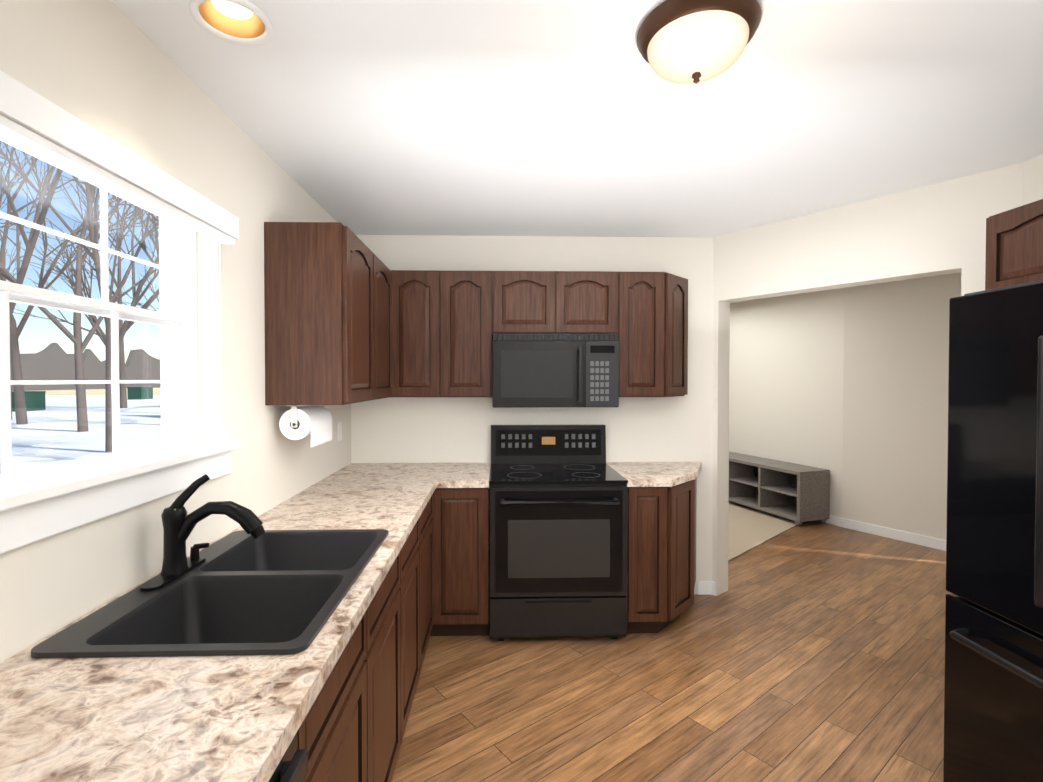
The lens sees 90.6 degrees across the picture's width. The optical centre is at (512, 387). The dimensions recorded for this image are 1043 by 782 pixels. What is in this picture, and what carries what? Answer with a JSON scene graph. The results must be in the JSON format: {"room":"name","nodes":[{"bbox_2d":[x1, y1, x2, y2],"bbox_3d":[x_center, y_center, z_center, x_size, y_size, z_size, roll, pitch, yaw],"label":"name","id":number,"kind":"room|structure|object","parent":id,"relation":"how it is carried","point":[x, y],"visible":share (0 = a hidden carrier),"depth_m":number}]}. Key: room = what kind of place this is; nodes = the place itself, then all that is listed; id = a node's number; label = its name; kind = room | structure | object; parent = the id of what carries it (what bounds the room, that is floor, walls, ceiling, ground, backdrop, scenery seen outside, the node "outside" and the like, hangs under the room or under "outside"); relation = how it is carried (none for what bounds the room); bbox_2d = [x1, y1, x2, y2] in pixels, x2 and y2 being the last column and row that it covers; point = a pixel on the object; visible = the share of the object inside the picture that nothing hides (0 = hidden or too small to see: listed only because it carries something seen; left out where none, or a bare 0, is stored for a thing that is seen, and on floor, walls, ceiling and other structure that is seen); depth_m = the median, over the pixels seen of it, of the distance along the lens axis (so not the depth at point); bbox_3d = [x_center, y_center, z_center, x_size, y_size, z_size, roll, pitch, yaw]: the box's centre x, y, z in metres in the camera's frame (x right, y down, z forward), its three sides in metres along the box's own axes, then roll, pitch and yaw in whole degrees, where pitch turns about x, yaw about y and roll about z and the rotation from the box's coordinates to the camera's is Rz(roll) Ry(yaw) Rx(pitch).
{"room":"kitchen","nodes":[
{"label":"kitchen","id":0,"kind":"room"},
{"bbox_2d":[0,0,350,662],"bbox_3d":[-1.108,0.240,0.939,0.200,2.430,5.290,0,1,-2],"label":"wall","id":1,"kind":"structure","parent":0,"point":[110,69],"depth_m":1.62},
{"bbox_2d":[0,135,197,484],"bbox_3d":[-1.121,-0.183,1.282,0.063,0.815,1.050,0,1,-2],"label":"window","id":2,"kind":"structure","parent":1,"relation":"in","point":[182,320],"depth_m":1.44},
{"bbox_2d":[0,70,238,437],"bbox_3d":[-0.985,-0.205,1.270,0.064,0.770,1.120,0,1,-2],"label":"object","id":3,"kind":"object","parent":1,"relation":"attached to","point":[32,120],"visible":0.98,"depth_m":1.22},
{"bbox_2d":[0,440,240,553],"bbox_3d":[-1.031,0.261,1.291,0.116,0.117,1.190,0,1,-2],"label":"window sill","id":4,"kind":"structure","parent":1,"relation":"attached to","point":[32,510],"depth_m":1.24},
{"bbox_2d":[264,222,375,404],"bbox_3d":[-0.879,-0.313,2.412,0.340,0.770,0.481,0,1,-2],"label":"upper cabinet","id":5,"kind":"object","parent":1,"relation":"attached to","point":[351,317],"depth_m":2.17},
{"bbox_2d":[279,405,331,446],"bbox_3d":[-0.943,0.166,2.368,0.136,0.184,0.304,0,1,-2],"label":"paper towel","id":6,"kind":"object","parent":5,"relation":"attached to","point":[313,422],"visible":0.92,"depth_m":2.24},
{"bbox_2d":[338,422,341,440],"bbox_3d":[-1.067,0.273,3.194,0.008,0.115,0.075,0,1,-2],"label":"outlet","id":7,"kind":"object","parent":1,"relation":"attached to","point":[339,431],"visible":1,"depth_m":3.17},
{"bbox_2d":[376,256,391,398],"bbox_3d":[-0.892,-0.320,2.882,0.340,0.770,0.460,0,1,-2],"label":"upper cabinet","id":8,"kind":"object","parent":1,"relation":"attached to","point":[383,273],"depth_m":2.90},
{"bbox_2d":[351,235,713,593],"bbox_3d":[0.142,0.200,3.549,2.445,2.430,0.140,0,1,-2],"label":"wall","id":9,"kind":"structure","parent":0,"point":[458,429],"depth_m":3.48},
{"bbox_2d":[392,270,443,396],"bbox_3d":[-0.598,-0.326,3.280,0.312,0.770,0.340,0,1,-2],"label":"upper cabinet","id":10,"kind":"object","parent":9,"relation":"attached to","point":[417,295],"depth_m":3.11},
{"bbox_2d":[444,271,495,396],"bbox_3d":[-0.286,-0.326,3.288,0.313,0.770,0.340,0,1,-2],"label":"upper cabinet","id":11,"kind":"object","parent":9,"relation":"attached to","point":[469,296],"depth_m":3.12},
{"bbox_2d":[496,271,559,333],"bbox_3d":[0.063,-0.519,3.295,0.385,0.385,0.340,0,1,-2],"label":"upper cabinet","id":12,"kind":"object","parent":9,"relation":"attached to","point":[527,302],"depth_m":3.13},
{"bbox_2d":[493,334,618,407],"bbox_3d":[0.257,-0.102,3.255,0.760,0.442,0.440,0,1,-2],"label":"microwave","id":13,"kind":"object","parent":12,"relation":"attached to","point":[552,370],"visible":0.98,"depth_m":3.08},
{"bbox_2d":[560,271,619,337],"bbox_3d":[0.446,-0.519,3.306,0.381,0.385,0.340,0,1,-2],"label":"upper cabinet","id":14,"kind":"object","parent":9,"relation":"attached to","point":[589,300],"depth_m":3.14},
{"bbox_2d":[618,272,667,396],"bbox_3d":[0.784,-0.327,3.318,0.294,0.770,0.340,0,1,-2],"label":"upper cabinet","id":15,"kind":"object","parent":9,"relation":"attached to","point":[643,340],"depth_m":3.15},
{"bbox_2d":[668,273,687,396],"bbox_3d":[1.042,-0.331,3.267,0.209,0.760,0.208,0,1,-2],"label":"upper cabinet","id":16,"kind":"object","parent":9,"relation":"attached to","point":[677,286],"depth_m":3.26},
{"bbox_2d":[111,0,1042,303],"bbox_3d":[1.636,-1.069,3.151,7.000,0.120,10.200,0,1,-2],"label":"ceiling","id":17,"kind":"structure","parent":0,"point":[575,118],"depth_m":1.83},
{"bbox_2d":[189,0,273,44],"bbox_3d":[-0.746,-1.035,1.374,0.198,0.124,0.198,0,1,-2],"label":"recessed light","id":18,"kind":"object","parent":17,"relation":"in","point":[243,22],"visible":0.98,"depth_m":1.41},
{"bbox_2d":[637,0,761,83],"bbox_3d":[0.504,-0.906,1.411,0.320,0.151,0.320,0,1,-2],"label":"dome ceiling light","id":19,"kind":"object","parent":17,"relation":"attached to","point":[688,41],"visible":1,"depth_m":1.33},
{"bbox_2d":[391,520,951,781],"bbox_3d":[1.536,1.450,3.187,7.200,0.060,10.200,0,1,-2],"label":"floor","id":20,"kind":"structure","parent":0,"point":[810,651],"depth_m":2.45},
{"bbox_2d":[269,733,307,781],"bbox_3d":[-0.620,1.024,0.619,0.558,0.863,0.600,0,1,-2],"label":"dishwasher","id":21,"kind":"object","parent":20,"relation":"on","point":[292,766],"visible":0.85,"depth_m":0.85},
{"bbox_2d":[297,599,372,781],"bbox_3d":[-0.703,1.017,1.168,0.620,0.870,0.494,0,1,-2],"label":"base cabinet","id":22,"kind":"object","parent":20,"relation":"on","point":[336,731],"depth_m":1.23},
{"bbox_2d":[373,543,404,781],"bbox_3d":[-0.717,1.009,1.658,0.620,0.870,0.488,0,1,-2],"label":"base cabinet","id":23,"kind":"object","parent":20,"relation":"on","point":[389,600],"depth_m":1.72},
{"bbox_2d":[405,508,424,728],"bbox_3d":[-0.730,1.002,2.132,0.620,0.870,0.460,0,1,-2],"label":"base cabinet","id":24,"kind":"object","parent":20,"relation":"on","point":[415,542],"depth_m":2.24},
{"bbox_2d":[425,488,436,652],"bbox_3d":[-0.743,0.994,2.601,0.620,0.870,0.479,0,1,-2],"label":"base cabinet","id":25,"kind":"object","parent":20,"relation":"on","point":[435,582],"depth_m":2.79},
{"bbox_2d":[437,484,489,635],"bbox_3d":[-0.304,0.986,3.167,0.331,0.870,0.620,0,1,-2],"label":"base cabinet","id":26,"kind":"object","parent":20,"relation":"on","point":[463,514],"depth_m":2.86},
{"bbox_2d":[0,463,447,781],"bbox_3d":[-0.690,0.563,1.035,0.639,0.039,4.849,0,1,-2],"label":"countertop","id":27,"kind":"structure","parent":26,"relation":"on","point":[236,718],"depth_m":0.92},
{"bbox_2d":[139,474,264,591],"bbox_3d":[-0.842,0.390,1.454,0.285,0.270,0.246,0,1,-2],"label":"faucet","id":28,"kind":"object","parent":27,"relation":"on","point":[178,523],"visible":1,"depth_m":1.44},
{"bbox_2d":[31,529,388,657],"bbox_3d":[-0.714,0.625,1.461,0.557,0.200,0.840,0,1,-2],"label":"sink","id":29,"kind":"object","parent":27,"relation":"in","point":[271,592],"visible":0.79,"depth_m":1.43},
{"bbox_2d":[440,462,490,487],"bbox_3d":[-0.273,0.530,3.147,0.271,0.039,0.649,0,1,-2],"label":"countertop","id":30,"kind":"structure","parent":26,"relation":"on","point":[477,474],"depth_m":3.00},
{"bbox_2d":[489,424,627,640],"bbox_3d":[0.247,0.839,3.129,0.766,1.165,0.715,0,1,-2],"label":"range","id":31,"kind":"object","parent":20,"relation":"on","point":[558,531],"visible":1,"depth_m":2.84},
{"bbox_2d":[626,479,696,633],"bbox_3d":[0.949,0.985,3.203,0.632,0.870,0.620,0,1,-2],"label":"base cabinet","id":32,"kind":"object","parent":20,"relation":"on","point":[661,551],"visible":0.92,"depth_m":2.90},
{"bbox_2d":[606,461,700,486],"bbox_3d":[0.960,0.530,3.191,0.659,0.039,0.629,0,1,-2],"label":"countertop","id":33,"kind":"structure","parent":32,"relation":"on","point":[638,474],"depth_m":3.10},
{"bbox_2d":[728,501,802,561],"bbox_3d":[0.937,1.373,5.821,5.350,0.011,4.300,0,1,-2],"label":"carpet floor","id":34,"kind":"structure","parent":20,"relation":"on","point":[749,528],"depth_m":5.08},
{"bbox_2d":[729,452,829,524],"bbox_3d":[2.772,1.096,5.928,0.400,0.540,1.600,0,1,-19],"label":"tv stand","id":35,"kind":"object","parent":34,"relation":"on","point":[798,494],"visible":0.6,"depth_m":5.59},
{"bbox_2d":[943,280,1042,781],"bbox_3d":[1.857,0.567,1.392,0.816,1.762,0.820,0,1,-2],"label":"refrigerator","id":36,"kind":"object","parent":20,"relation":"on","point":[993,709],"visible":1,"depth_m":1.61},
{"bbox_2d":[729,273,960,539],"bbox_3d":[1.145,0.180,4.831,5.953,2.430,5.494,0,1,-2],"label":"wall","id":37,"kind":"structure","parent":0,"point":[847,387],"depth_m":5.00},
{"bbox_2d":[698,515,945,595],"bbox_3d":[2.582,1.349,4.919,2.708,0.090,5.192,0,1,-2],"label":"baseboard","id":38,"kind":"structure","parent":37,"relation":"attached to","point":[706,587],"depth_m":4.69},
{"bbox_2d":[712,162,1022,595],"bbox_3d":[1.871,0.209,2.947,0.140,2.430,1.742,-1,1,-36],"label":"wall","id":39,"kind":"structure","parent":0,"point":[937,229],"depth_m":2.85},
{"bbox_2d":[1023,154,1042,204],"bbox_3d":[2.384,0.249,0.357,0.140,2.430,3.933,0,1,-2],"label":"wall","id":40,"kind":"structure","parent":0,"point":[1032,179],"depth_m":2.24},
{"bbox_2d":[985,199,1042,289],"bbox_3d":[2.106,-0.519,1.497,0.350,0.330,1.210,0,1,-2],"label":"upper cabinet","id":41,"kind":"object","parent":40,"relation":"attached to","point":[1014,246],"visible":0.94,"depth_m":1.97},
{"label":"outside","id":42,"kind":"structure","parent":0,"visible":0},
{"bbox_2d":[11,395,160,471],"bbox_3d":[-45.709,2.088,3.678,88.775,0.150,130.000,0,1,-2],"label":"snow","id":43,"kind":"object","parent":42,"point":[59,419],"depth_m":20.48},
{"bbox_2d":[12,391,45,411],"bbox_3d":[-32.237,0.904,33.951,1.460,1.280,1.860,0,1,-2],"label":"bin","id":44,"kind":"object","parent":43,"relation":"on","point":[37,401],"depth_m":33.96},
{"bbox_2d":[0,140,159,473],"bbox_3d":[-20.516,-6.556,22.292,32.103,16.582,34.799,0,1,-2],"label":"trees","id":45,"kind":"object","parent":43,"relation":"on","point":[93,223],"depth_m":20.52},
{"bbox_2d":[11,343,160,390],"bbox_3d":[-88.094,-4.141,92.443,1.000,9.561,270.000,0,1,-2],"label":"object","id":46,"kind":"object","parent":43,"relation":"on","point":[65,368],"depth_m":102.79},
{"bbox_2d":[127,387,152,399],"bbox_3d":[-38.793,0.598,53.774,1.460,1.280,1.860,0,1,-2],"label":"bin","id":47,"kind":"object","parent":43,"relation":"on","point":[146,395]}
]}

